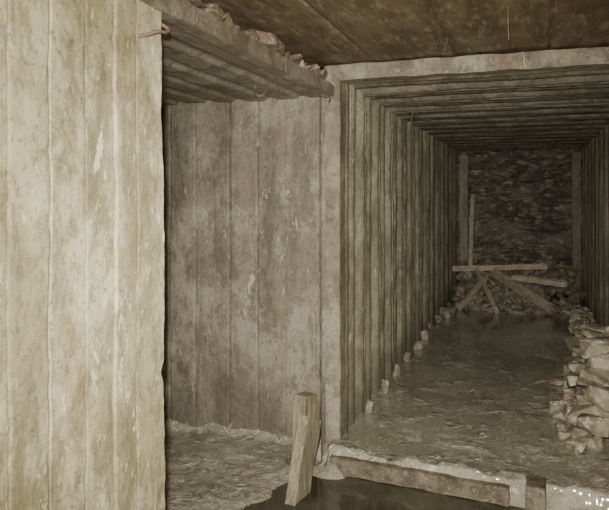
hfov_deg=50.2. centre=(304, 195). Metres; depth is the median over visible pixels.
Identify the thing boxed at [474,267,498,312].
plank
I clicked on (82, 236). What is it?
wall
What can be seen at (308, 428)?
wooden plank
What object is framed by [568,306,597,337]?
stone
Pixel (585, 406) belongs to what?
rubble pile
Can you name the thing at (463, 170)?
frame post
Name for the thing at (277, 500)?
water
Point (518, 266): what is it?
rail
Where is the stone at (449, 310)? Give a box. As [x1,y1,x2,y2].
[365,303,456,413]
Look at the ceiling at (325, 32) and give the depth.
2.98 m
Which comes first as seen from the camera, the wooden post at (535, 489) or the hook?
the hook
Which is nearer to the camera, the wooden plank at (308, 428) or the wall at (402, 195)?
the wooden plank at (308, 428)
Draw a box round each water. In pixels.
[243,476,319,509]
[296,476,524,509]
[340,296,608,486]
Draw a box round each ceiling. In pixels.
[161,20,320,105]
[201,0,608,67]
[345,68,608,150]
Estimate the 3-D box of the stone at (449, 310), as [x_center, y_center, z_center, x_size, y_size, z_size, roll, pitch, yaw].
[1.163,1.389,6.183,0.207,0.173,4.210,0,0,19]
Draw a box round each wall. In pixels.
[0,0,165,509]
[161,96,325,459]
[345,82,458,433]
[457,148,581,293]
[580,124,608,324]
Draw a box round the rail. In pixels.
[452,264,547,271]
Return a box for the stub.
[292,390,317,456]
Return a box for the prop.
[468,194,474,277]
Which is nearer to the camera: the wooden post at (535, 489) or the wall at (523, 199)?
the wooden post at (535, 489)
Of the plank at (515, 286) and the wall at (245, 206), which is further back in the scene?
the plank at (515, 286)
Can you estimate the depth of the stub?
3.73 m
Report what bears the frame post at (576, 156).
on the floor
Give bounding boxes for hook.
[137,23,169,37]
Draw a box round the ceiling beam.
[325,47,608,82]
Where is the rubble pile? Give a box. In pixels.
[547,323,608,454]
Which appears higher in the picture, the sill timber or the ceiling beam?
the ceiling beam
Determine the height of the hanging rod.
0.160 m
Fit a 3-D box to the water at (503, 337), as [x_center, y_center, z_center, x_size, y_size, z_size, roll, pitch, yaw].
[1.941,1.413,6.126,1.727,0.001,6.072,0,0,19]
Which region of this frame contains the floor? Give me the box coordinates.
[164,294,608,509]
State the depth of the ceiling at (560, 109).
4.90 m
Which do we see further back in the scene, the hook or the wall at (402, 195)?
the wall at (402, 195)
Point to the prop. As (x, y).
(472, 199)
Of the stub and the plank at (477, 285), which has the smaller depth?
the stub
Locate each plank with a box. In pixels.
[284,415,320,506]
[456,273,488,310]
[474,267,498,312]
[492,269,552,312]
[512,274,567,286]
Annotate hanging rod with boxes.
[508,7,508,39]
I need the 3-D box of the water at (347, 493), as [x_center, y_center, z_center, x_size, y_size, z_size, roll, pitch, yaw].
[0.530,1.527,1.755,2.002,0.001,3.223,0,0,19]
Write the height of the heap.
0.648 m
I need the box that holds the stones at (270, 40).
[185,0,327,79]
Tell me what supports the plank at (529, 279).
on the heap
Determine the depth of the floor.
3.60 m
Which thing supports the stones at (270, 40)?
on the lintel
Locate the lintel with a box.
[140,0,333,96]
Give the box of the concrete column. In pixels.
[325,80,345,440]
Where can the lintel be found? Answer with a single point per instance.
(182, 14)
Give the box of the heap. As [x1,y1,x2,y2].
[450,258,586,313]
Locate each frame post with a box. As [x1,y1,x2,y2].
[459,154,468,282]
[571,152,580,290]
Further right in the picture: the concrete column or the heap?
the heap
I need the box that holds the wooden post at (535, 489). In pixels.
[525,474,545,509]
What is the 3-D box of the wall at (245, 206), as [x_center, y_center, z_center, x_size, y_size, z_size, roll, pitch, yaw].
[-0.688,0.500,4.209,1.871,2.277,0.088,0,0,21]
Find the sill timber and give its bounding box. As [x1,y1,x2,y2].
[329,455,509,506]
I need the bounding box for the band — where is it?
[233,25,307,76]
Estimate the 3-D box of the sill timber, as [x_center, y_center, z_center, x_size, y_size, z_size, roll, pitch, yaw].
[0.579,1.481,3.407,0.952,0.095,0.057,0,0,24]
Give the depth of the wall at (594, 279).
7.14 m

